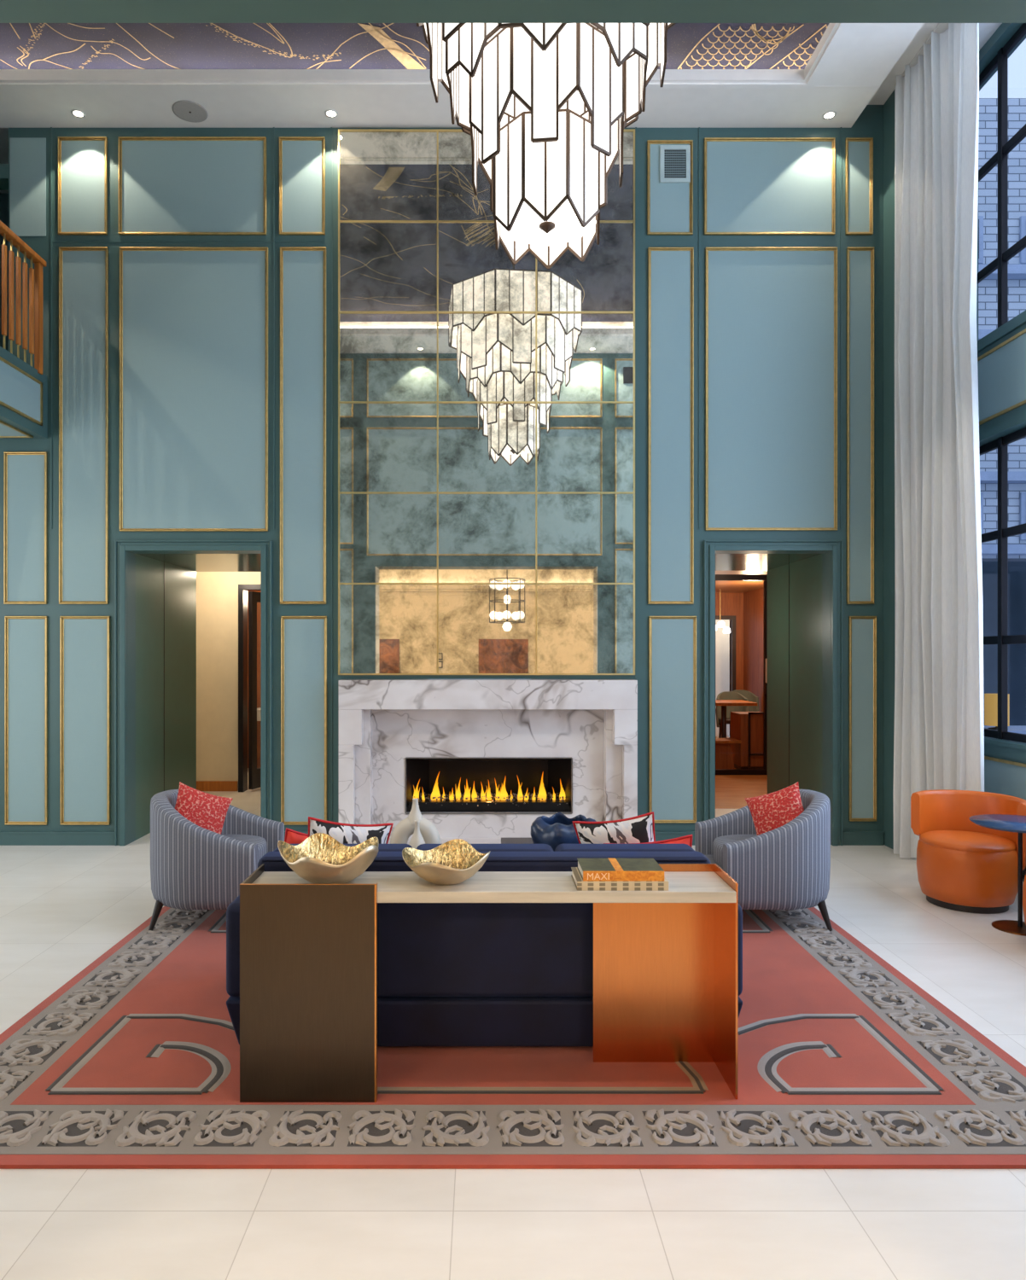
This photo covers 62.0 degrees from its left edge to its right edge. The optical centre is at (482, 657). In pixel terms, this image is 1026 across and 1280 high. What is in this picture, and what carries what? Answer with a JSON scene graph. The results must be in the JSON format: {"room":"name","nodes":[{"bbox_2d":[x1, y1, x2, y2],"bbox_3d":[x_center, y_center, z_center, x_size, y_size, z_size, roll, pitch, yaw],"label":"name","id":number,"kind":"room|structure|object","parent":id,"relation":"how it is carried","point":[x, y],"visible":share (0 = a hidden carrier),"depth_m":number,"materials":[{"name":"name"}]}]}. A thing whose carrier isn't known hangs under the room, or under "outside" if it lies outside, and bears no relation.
{"room":"hotel lobby","nodes":[
{"label":"hotel lobby","id":0,"kind":"room"},
{"bbox_2d":[0,128,8,193],"bbox_3d":[-6.272,-5.050,8.375,4.656,0.100,1.850,0,0,0],"label":"wall","id":1,"kind":"structure","parent":0,"point":[3,131],"depth_m":8.38,"materials":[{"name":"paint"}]},
{"bbox_2d":[0,346,47,438],"bbox_3d":[-4.646,-2.118,4.540,1.908,0.544,5.460,0,0,0],"label":"balcony","id":2,"kind":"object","parent":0,"point":[23,390],"depth_m":6.89,"materials":[{"name":"teal paint"}]},
{"bbox_2d":[0,220,46,374],"bbox_3d":[-3.720,-2.853,6.400,0.080,0.965,1.600,0,0,0],"label":"balustrade","id":3,"kind":"object","parent":2,"relation":"on","point":[36,275],"visible":1,"depth_m":6.85,"materials":[{"name":"orange wood"}]},
{"bbox_2d":[135,553,196,839],"bbox_3d":[-2.458,0.349,8.235,1.389,2.502,1.570,0,0,0],"label":"wall","id":4,"kind":"structure","parent":0,"point":[165,593],"depth_m":8.12,"materials":[{"name":"green paint"}]},
{"bbox_2d":[137,553,260,571],"bbox_3d":[-2.458,-0.952,8.235,1.389,0.100,1.570,0,0,0],"label":"ceiling","id":5,"kind":"structure","parent":0,"point":[196,562],"depth_m":8.02,"materials":[{"name":"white paint"}]},
{"bbox_2d":[196,571,260,791],"bbox_3d":[-2.750,0.100,10.710,3.900,3.000,3.380,0,0,0],"label":"wall","id":6,"kind":"structure","parent":0,"point":[217,592],"depth_m":10.19,"materials":[{"name":"beige paint"}]},
{"bbox_2d":[196,780,237,791],"bbox_3d":[-3.765,1.540,10.178,1.670,0.120,0.025,0,0,0],"label":"baseboard","id":7,"kind":"structure","parent":6,"relation":"attached to","point":[200,785],"depth_m":10.17,"materials":[{"name":"orange wood"}]},
{"bbox_2d":[238,584,260,791],"bbox_3d":[-2.150,0.370,10.529,1.500,2.460,0.858,0,0,0],"label":"door","id":8,"kind":"structure","parent":6,"relation":"in","point":[253,596],"depth_m":10.12,"materials":[{"name":"black metal"}]},
{"bbox_2d":[247,590,260,767],"bbox_3d":[-2.750,0.100,12.350,3.700,3.000,0.100,0,0,0],"label":"wall","id":9,"kind":"structure","parent":0,"point":[258,603],"depth_m":12.30,"materials":[{"name":"brown wood"}]},
{"bbox_2d":[256,707,260,754],"bbox_3d":[-2.250,0.877,12.015,1.900,0.945,0.530,0,0,0],"label":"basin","id":10,"kind":"object","parent":9,"relation":"attached to","point":[258,708],"visible":0.02,"depth_m":11.85,"materials":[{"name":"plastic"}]},
{"bbox_2d":[256,707,260,721],"bbox_3d":[-2.250,0.800,12.015,1.900,0.160,0.530,0,0,0],"label":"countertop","id":11,"kind":"structure","parent":10,"relation":"on","point":[258,708],"depth_m":11.75,"materials":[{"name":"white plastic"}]},
{"bbox_2d":[0,104,883,844],"bbox_3d":[-2.300,-1.700,8.273,12.600,6.600,2.054,0,0,0],"label":"wall","id":12,"kind":"structure","parent":0,"point":[162,352],"depth_m":7.27,"materials":[{"name":"teal paint"}]},
{"bbox_2d":[0,163,8,189],"bbox_3d":[-6.272,-4.140,7.360,4.456,0.120,0.180,0,0,0],"label":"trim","id":13,"kind":"structure","parent":12,"relation":"attached to","point":[3,167],"depth_m":7.27,"materials":[{"name":"teal paint"}]},
{"bbox_2d":[114,540,272,845],"bbox_3d":[-2.458,0.304,7.247,1.329,2.592,0.045,0,0,0],"label":"trim","id":14,"kind":"structure","parent":12,"relation":"attached to","point":[121,547],"depth_m":7.23,"materials":[{"name":"teal paint"}]},
{"bbox_2d":[0,831,884,845],"bbox_3d":[-1.100,1.541,7.255,9.000,0.118,0.030,0,0,0],"label":"baseboard","id":15,"kind":"structure","parent":12,"relation":"attached to","point":[7,838],"depth_m":7.25,"materials":[{"name":"teal paint"}]},
{"bbox_2d":[50,127,841,821],"bbox_3d":[-0.315,-1.515,7.266,6.736,5.990,0.008,0,0,0],"label":"trim","id":16,"kind":"structure","parent":12,"relation":"attached to","point":[51,241],"depth_m":7.26,"materials":[{"name":"teal paint"}]},
{"bbox_2d":[337,128,634,674],"bbox_3d":[0.029,-2.160,7.250,2.516,4.625,0.040,0,0,0],"label":"wall mirror","id":17,"kind":"object","parent":12,"relation":"attached to","point":[486,402],"visible":0.88,"depth_m":7.24,"materials":[{"name":"grey mirror"}]},
{"bbox_2d":[659,145,690,182],"bbox_3d":[1.633,-4.193,7.258,0.255,0.313,0.016,0,0,0],"label":"air vent","id":18,"kind":"object","parent":12,"relation":"in","point":[674,160],"visible":1,"depth_m":7.25,"materials":[{"name":"metal"}]},
{"bbox_2d":[703,540,843,845],"bbox_3d":[2.462,0.304,7.247,1.176,2.592,0.045,0,0,0],"label":"trim","id":19,"kind":"structure","parent":12,"relation":"attached to","point":[835,547],"depth_m":7.23,"materials":[{"name":"teal paint"}]},
{"bbox_2d":[0,23,1001,127],"bbox_3d":[-0.800,-4.755,4.540,9.600,0.490,5.460,0,0,0],"label":"ceiling","id":20,"kind":"structure","parent":0,"point":[868,54],"depth_m":6.98,"materials":[{"name":"beige paint"}]},
{"bbox_2d":[70,109,85,117],"bbox_3d":[-3.357,-4.507,7.080,0.110,0.006,0.110,0,0,0],"label":"recessed light","id":21,"kind":"object","parent":20,"relation":"in","point":[78,113],"visible":1,"depth_m":7.08,"materials":[{"name":"white plastic"}]},
{"bbox_2d":[172,99,208,122],"bbox_3d":[-2.420,-4.503,7.050,0.280,0.011,0.280,0,0,0],"label":"ceiling speaker","id":22,"kind":"object","parent":20,"relation":"attached to","point":[189,111],"visible":1,"depth_m":7.04},
{"bbox_2d":[324,109,337,117],"bbox_3d":[-1.260,-4.507,7.080,0.110,0.006,0.110,0,0,0],"label":"recessed light","id":23,"kind":"object","parent":20,"relation":"in","point":[329,113],"visible":1,"depth_m":7.08,"materials":[{"name":"white plastic"}]},
{"bbox_2d":[0,23,829,69],"bbox_3d":[-0.860,-4.869,4.620,7.600,0.043,4.960,0,0,0],"label":"ceiling panel","id":24,"kind":"object","parent":20,"relation":"attached to","point":[22,45],"visible":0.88,"depth_m":6.75,"materials":[{"name":"purple paint"}]},
{"bbox_2d":[416,23,674,269],"bbox_3d":[0.352,-3.553,4.690,1.518,2.595,1.518,0,0,0],"label":"chandelier","id":25,"kind":"object","parent":24,"relation":"hanging from","point":[545,109],"visible":0.88,"depth_m":4.43,"materials":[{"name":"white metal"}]},
{"bbox_2d":[497,198,596,246],"bbox_3d":[0.352,-2.390,4.690,0.499,0.010,0.499,0,0,22],"label":"diffuser","id":26,"kind":"object","parent":25,"relation":"attached to","point":[526,230],"depth_m":4.75,"materials":[{"name":"white glass"}]},
{"bbox_2d":[0,23,879,89],"bbox_3d":[-0.595,-4.545,4.620,7.460,0.099,4.310,0,0,0],"label":"trim","id":27,"kind":"structure","parent":20,"relation":"attached to","point":[806,78],"depth_m":6.67,"materials":[{"name":"beige paint"}]},
{"bbox_2d":[821,110,836,119],"bbox_3d":[2.880,-4.507,7.100,0.110,0.006,0.110,0,0,0],"label":"recessed light","id":28,"kind":"object","parent":20,"relation":"in","point":[829,114],"visible":1,"depth_m":7.09,"materials":[{"name":"white plastic"}]},
{"bbox_2d":[893,23,983,858],"bbox_3d":[3.410,-1.558,6.479,0.190,6.293,1.092,0,0,-5],"label":"curtain","id":29,"kind":"object","parent":20,"relation":"hanging from","point":[939,736],"visible":0.8,"depth_m":6.39,"materials":[{"name":"white fabric"}]},
{"bbox_2d":[0,768,1025,1279],"bbox_3d":[-0.850,1.650,3.950,9.700,0.100,17.100,0,0,0],"label":"floor","id":30,"kind":"structure","parent":0,"point":[62,908],"depth_m":2.52,"materials":[{"name":"ceramic"}]},
{"bbox_2d":[338,679,637,844],"bbox_3d":[0.041,0.896,7.500,2.496,1.408,0.760,0,0,0],"label":"fireplace","id":31,"kind":"object","parent":30,"relation":"on","point":[482,759],"visible":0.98,"depth_m":7.36,"materials":[{"name":"stone"}]},
{"bbox_2d":[408,797,568,806],"bbox_3d":[0.050,1.279,7.560,1.392,0.035,0.280,0,0,0],"label":"tray","id":32,"kind":"object","parent":31,"relation":"on","point":[422,801],"depth_m":7.44,"materials":[{"name":"black metal"}]},
{"bbox_2d":[0,906,1025,1169],"bbox_3d":[0.035,1.588,4.343,4.130,0.023,3.353,0,0,0],"label":"area rug","id":33,"kind":"object","parent":30,"relation":"on","point":[844,1061],"visible":0.62,"depth_m":3.11,"materials":[{"name":"red carpet"}]},
{"bbox_2d":[148,789,284,930],"bbox_3d":[-1.662,1.211,5.240,0.708,0.754,0.772,0,0,0],"label":"armchair","id":34,"kind":"object","parent":33,"relation":"on","point":[193,866],"visible":0.81,"depth_m":4.88,"materials":[{"name":"fabric"}]},
{"bbox_2d":[174,781,232,834],"bbox_3d":[-1.731,0.975,5.202,0.452,0.441,0.165,0,0,-35],"label":"throw pillow","id":35,"kind":"object","parent":34,"relation":"on","point":[206,811],"visible":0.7,"depth_m":5.16,"materials":[{"name":"red fabric"}]},
{"bbox_2d":[221,834,267,861],"bbox_3d":[-1.630,1.208,5.240,0.570,0.152,0.580,0,0,0],"label":"seat cushion","id":36,"kind":"object","parent":34,"relation":"on","point":[261,840],"depth_m":5.33,"materials":[{"name":"fabric"}]},
{"bbox_2d":[226,843,742,1046],"bbox_3d":[0.005,1.192,3.855,2.070,0.784,0.930,0,0,0],"label":"sofa","id":37,"kind":"object","parent":33,"relation":"on","point":[449,974],"visible":0.38,"depth_m":3.39,"materials":[{"name":"blue fabric"}]},
{"bbox_2d":[284,827,308,843],"bbox_3d":[-0.799,0.935,3.897,0.336,0.332,0.127,0,0,-19],"label":"throw pillow","id":38,"kind":"object","parent":37,"relation":"on","point":[292,836],"visible":0.09,"depth_m":3.84,"materials":[{"name":"red fabric"}]},
{"bbox_2d":[273,843,412,851],"bbox_3d":[-0.596,0.983,3.632,0.598,0.355,0.175,0,0,0],"label":"cushion","id":39,"kind":"object","parent":37,"relation":"on","point":[381,847],"depth_m":3.62,"materials":[{"name":"blue fabric"}]},
{"bbox_2d":[308,816,393,843],"bbox_3d":[-0.619,0.930,3.817,0.424,0.462,0.164,0,0,-15],"label":"throw pillow","id":40,"kind":"object","parent":37,"relation":"on","point":[343,833],"visible":0.3,"depth_m":3.76,"materials":[{"name":"white fabric"}]},
{"bbox_2d":[416,843,553,851],"bbox_3d":[0.005,0.983,3.632,0.598,0.355,0.175,0,0,0],"label":"cushion","id":41,"kind":"object","parent":37,"relation":"on","point":[480,847],"depth_m":3.60,"materials":[{"name":"blue fabric"}]},
{"bbox_2d":[572,811,655,843],"bbox_3d":[0.625,0.925,3.881,0.424,0.471,0.165,0,0,15],"label":"throw pillow","id":42,"kind":"object","parent":37,"relation":"on","point":[640,829],"visible":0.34,"depth_m":3.81,"materials":[{"name":"white fabric"}]},
{"bbox_2d":[554,843,695,851],"bbox_3d":[0.606,0.983,3.632,0.598,0.355,0.175,0,0,0],"label":"cushion","id":43,"kind":"object","parent":37,"relation":"on","point":[561,847],"depth_m":3.60,"materials":[{"name":"blue fabric"}]},
{"bbox_2d":[603,834,692,847],"bbox_3d":[0.745,0.975,3.767,0.429,0.405,0.155,0,0,6],"label":"throw pillow","id":44,"kind":"object","parent":37,"relation":"on","point":[687,840],"visible":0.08,"depth_m":3.72,"materials":[{"name":"red fabric"}]},
{"bbox_2d":[239,863,737,1102],"bbox_3d":[0.024,1.196,3.190,1.777,0.776,0.310,0,0,0],"label":"console table","id":45,"kind":"object","parent":33,"relation":"on","point":[665,962],"visible":0.98,"depth_m":3.04,"materials":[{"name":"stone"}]},
{"bbox_2d":[277,832,378,884],"bbox_3d":[-0.574,0.760,3.177,0.376,0.156,0.376,0,0,0],"label":"bowl","id":46,"kind":"object","parent":45,"relation":"on","point":[320,858],"visible":0.97,"depth_m":3.14,"materials":[{"name":"gold metal"}]},
{"bbox_2d":[401,838,489,884],"bbox_3d":[-0.138,0.775,3.185,0.293,0.125,0.305,0,0,-37],"label":"bowl","id":47,"kind":"object","parent":45,"relation":"on","point":[455,861],"visible":1,"depth_m":3.25,"materials":[{"name":"gold metal"}]},
{"bbox_2d":[570,866,668,890],"bbox_3d":[0.501,0.822,3.166,0.328,0.033,0.208,0,0,0],"label":"book","id":48,"kind":"object","parent":45,"relation":"on","point":[579,884],"visible":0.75,"depth_m":3.06,"materials":[{"name":"paper"}]},
{"bbox_2d":[576,858,663,881],"bbox_3d":[0.505,0.787,3.163,0.292,0.037,0.199,0,0,0],"label":"book","id":49,"kind":"object","parent":48,"relation":"on","point":[590,869],"visible":1,"depth_m":3.08,"materials":[{"name":"orange paper"}]},
{"bbox_2d":[500,837,533,843],"bbox_3d":[0.507,1.379,5.155,0.785,0.409,0.810,0,0,0],"label":"coffee table","id":50,"kind":"object","parent":33,"relation":"on","point":[503,840],"visible":0.16,"depth_m":5.45,"materials":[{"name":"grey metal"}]},
{"bbox_2d":[529,812,596,851],"bbox_3d":[0.489,1.063,5.100,0.417,0.223,0.417,0,0,0],"label":"bowl","id":51,"kind":"object","parent":50,"relation":"on","point":[556,829],"visible":0.48,"depth_m":4.97,"materials":[{"name":"blue ceramic"}]},
{"bbox_2d":[694,789,831,930],"bbox_3d":[1.747,1.211,5.240,0.708,0.754,0.772,0,0,0],"label":"armchair","id":52,"kind":"object","parent":33,"relation":"on","point":[787,866],"visible":0.8,"depth_m":4.88,"materials":[{"name":"fabric"}]},
{"bbox_2d":[712,834,756,867],"bbox_3d":[1.715,1.208,5.240,0.570,0.152,0.580,0,0,0],"label":"seat cushion","id":53,"kind":"object","parent":52,"relation":"on","point":[718,840],"depth_m":5.30,"materials":[{"name":"fabric"}]},
{"bbox_2d":[744,781,803,835],"bbox_3d":[1.799,0.975,5.199,0.462,0.441,0.158,0,0,42],"label":"throw pillow","id":54,"kind":"object","parent":52,"relation":"on","point":[772,811],"visible":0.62,"depth_m":5.16,"materials":[{"name":"red fabric"}]},
{"bbox_3d":[-0.348,1.392,5.095,0.705,0.384,0.690,0,0,0],"label":"coffee table","id":55,"kind":"object","parent":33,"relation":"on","visible":0},
{"bbox_2d":[389,798,441,843],"bbox_3d":[-0.405,1.026,5.100,0.308,0.357,0.110,0,0,0],"label":"vase","id":56,"kind":"object","parent":55,"relation":"on","point":[404,829],"visible":0.68,"depth_m":5.06,"materials":[{"name":"white ceramic"}]},
{"bbox_2d":[408,820,424,849],"bbox_3d":[-0.385,1.077,4.980,0.114,0.245,0.114,0,0,0],"label":"bottle vase","id":57,"kind":"object","parent":55,"relation":"on","point":[416,839],"visible":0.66,"depth_m":4.96,"materials":[{"name":"white ceramic"}]},
{"bbox_2d":[910,789,1025,913],"bbox_3d":[3.183,1.258,5.590,0.660,0.685,0.663,0,0,0],"label":"barrel chair","id":58,"kind":"object","parent":30,"relation":"on","point":[962,865],"visible":0.93,"depth_m":5.43,"materials":[{"name":"orange leather"}]},
{"bbox_2d":[968,814,1025,936],"bbox_3d":[3.165,1.288,5.030,0.524,0.625,0.524,0,0,0],"label":"side table","id":59,"kind":"object","parent":30,"relation":"on","point":[1015,823],"visible":1,"depth_m":5.02,"materials":[{"name":"blue paint"}]},
{"bbox_2d":[1022,874,1025,925],"bbox_3d":[3.298,1.258,4.577,0.656,0.685,0.669,0,0,0],"label":"barrel chair","id":60,"kind":"object","parent":30,"relation":"on","point":[1024,881],"visible":1,"depth_m":4.72,"materials":[{"name":"orange leather"}]},
{"bbox_2d":[0,0,1025,23],"bbox_3d":[-0.800,-1.700,1.622,9.600,6.600,0.424,0,0,0],"label":"ceiling beam","id":61,"kind":"structure","parent":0,"point":[11,11],"depth_m":1.78,"materials":[{"name":"teal paint"}]},
{"bbox_2d":[715,619,729,736],"bbox_3d":[4.400,0.200,17.250,1.600,2.800,0.100,0,0,0],"label":"wall","id":62,"kind":"structure","parent":0,"point":[722,640],"depth_m":17.20,"materials":[{"name":"beige paint"}]},
{"bbox_2d":[715,587,762,738],"bbox_3d":[2.925,0.200,12.450,4.050,2.800,7.100,0,0,0],"label":"wall","id":63,"kind":"structure","parent":0,"point":[747,607],"depth_m":15.72,"materials":[{"name":"brown wood"}]},
{"bbox_2d":[715,615,735,736],"bbox_3d":[4.340,0.415,15.910,0.700,2.370,0.180,0,0,0],"label":"door frame","id":64,"kind":"structure","parent":63,"relation":"in","point":[732,618],"depth_m":15.82,"materials":[{"name":"brown wood"}]},
{"bbox_2d":[715,574,767,774],"bbox_3d":[2.950,0.240,11.600,1.900,2.720,0.060,0,0,0],"label":"door frame","id":65,"kind":"structure","parent":63,"relation":"in","point":[763,578],"depth_m":11.57,"materials":[{"name":"black metal"}]},
{"bbox_2d":[763,658,767,693],"bbox_3d":[3.830,0.260,11.495,0.060,0.480,0.150,0,0,0],"label":"wall sconce","id":66,"kind":"object","parent":65,"relation":"attached to","point":[765,665],"visible":0.39,"depth_m":11.50,"materials":[{"name":"white plastic"}]},
{"bbox_2d":[715,736,767,808],"bbox_3d":[2.975,1.650,13.150,3.950,0.100,8.300,0,0,0],"label":"floor","id":67,"kind":"structure","parent":0,"point":[731,791],"depth_m":10.36,"materials":[{"name":"brown wood"}]},
{"bbox_2d":[715,738,741,769],"bbox_3d":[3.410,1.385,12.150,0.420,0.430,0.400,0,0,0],"label":"desk","id":68,"kind":"object","parent":67,"relation":"on","point":[724,759],"visible":0.56,"depth_m":12.00,"materials":[{"name":"orange wood"}]},
{"bbox_2d":[715,691,749,738],"bbox_3d":[4.150,1.090,14.227,0.551,1.021,0.454,0,0,0],"label":"upholstered chair","id":69,"kind":"object","parent":67,"relation":"on","point":[725,695],"visible":0.41,"depth_m":14.35,"materials":[{"name":"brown fabric"}]},
{"bbox_2d":[715,699,757,738],"bbox_3d":[3.750,1.145,13.300,0.800,0.910,0.800,0,0,0],"label":"table","id":70,"kind":"object","parent":67,"relation":"on","point":[723,703],"visible":0.44,"depth_m":13.26,"materials":[{"name":"orange wood"}]},
{"bbox_2d":[733,689,759,711],"bbox_3d":[4.550,1.090,14.927,0.551,1.021,0.454,0,0,0],"label":"upholstered chair","id":71,"kind":"object","parent":67,"relation":"on","point":[751,697],"visible":0.1,"depth_m":15.04,"materials":[{"name":"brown fabric"}]},
{"bbox_2d":[730,711,762,769],"bbox_3d":[3.835,1.188,12.225,0.430,0.825,0.550,0,0,0],"label":"cabinet","id":72,"kind":"object","parent":67,"relation":"on","point":[747,727],"depth_m":12.00,"materials":[{"name":"brown wood"}]},
{"bbox_2d":[715,570,767,593],"bbox_3d":[2.925,-1.250,12.450,4.050,0.100,7.100,0,0,0],"label":"ceiling","id":73,"kind":"structure","parent":0,"point":[724,586],"depth_m":14.20,"materials":[{"name":"brown wood"}]},
{"bbox_2d":[715,589,730,633],"bbox_3d":[4.220,-0.810,15.200,0.380,0.780,0.136,0,0,0],"label":"pendant lamp","id":74,"kind":"object","parent":73,"relation":"hanging from","point":[720,624],"visible":0.82,"depth_m":15.16,"materials":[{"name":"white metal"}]},
{"bbox_2d":[715,553,820,570],"bbox_3d":[2.462,-0.952,8.175,1.236,0.100,1.450,0,0,0],"label":"ceiling","id":75,"kind":"structure","parent":0,"point":[723,561],"depth_m":8.02,"materials":[{"name":"white paint"}]},
{"bbox_2d":[767,553,821,793],"bbox_3d":[2.462,0.349,8.175,1.236,2.502,1.450,0,0,0],"label":"wall","id":76,"kind":"structure","parent":0,"point":[794,589],"depth_m":8.07,"materials":[{"name":"green paint"}]},
{"bbox_2d":[883,23,1025,881],"bbox_3d":[3.730,-1.700,4.440,0.640,6.600,6.060,0,0,0],"label":"wall","id":77,"kind":"structure","parent":0,"point":[1001,365],"depth_m":7.08,"materials":[{"name":"teal paint"}]},
{"bbox_2d":[976,23,1025,327],"bbox_3d":[3.950,-3.535,4.465,0.050,2.170,5.030,0,0,0],"label":"window","id":78,"kind":"structure","parent":77,"relation":"in","point":[1004,147],"depth_m":6.46,"materials":[{"name":"black metal"}]},
{"bbox_2d":[977,309,1025,762],"bbox_3d":[3.880,-0.855,4.475,0.100,3.190,5.150,0,0,0],"label":"trim","id":79,"kind":"structure","parent":77,"relation":"attached to","point":[1014,750],"depth_m":6.29,"materials":[{"name":"teal paint"}]},
{"bbox_2d":[978,427,1025,743],"bbox_3d":[3.950,-0.522,4.465,0.050,2.295,5.030,0,0,0],"label":"window","id":80,"kind":"structure","parent":77,"relation":"in","point":[1003,532],"depth_m":6.46,"materials":[{"name":"black metal"}]},
{"bbox_2d":[983,693,1009,729],"bbox_3d":[6.680,0.710,11.100,0.280,0.460,0.280,0,0,0],"label":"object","id":81,"kind":"object","parent":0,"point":[990,700],"visible":0.62,"depth_m":11.02,"materials":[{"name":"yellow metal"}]},
{"label":"outside","id":82,"kind":"structure","parent":0,"visible":0},
{"bbox_3d":[9.025,2.150,4.650,9.950,0.100,13.300,0,0,0],"label":"floor","id":83,"kind":"structure","parent":82,"visible":0},
{"bbox_2d":[977,98,1025,743],"bbox_3d":[9.480,-2.650,11.625,9.040,9.500,1.450,0,0,0],"label":"brick facade","id":84,"kind":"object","parent":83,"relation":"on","point":[987,125],"visible":0.12,"depth_m":11.30,"materials":[{"name":"brick"}]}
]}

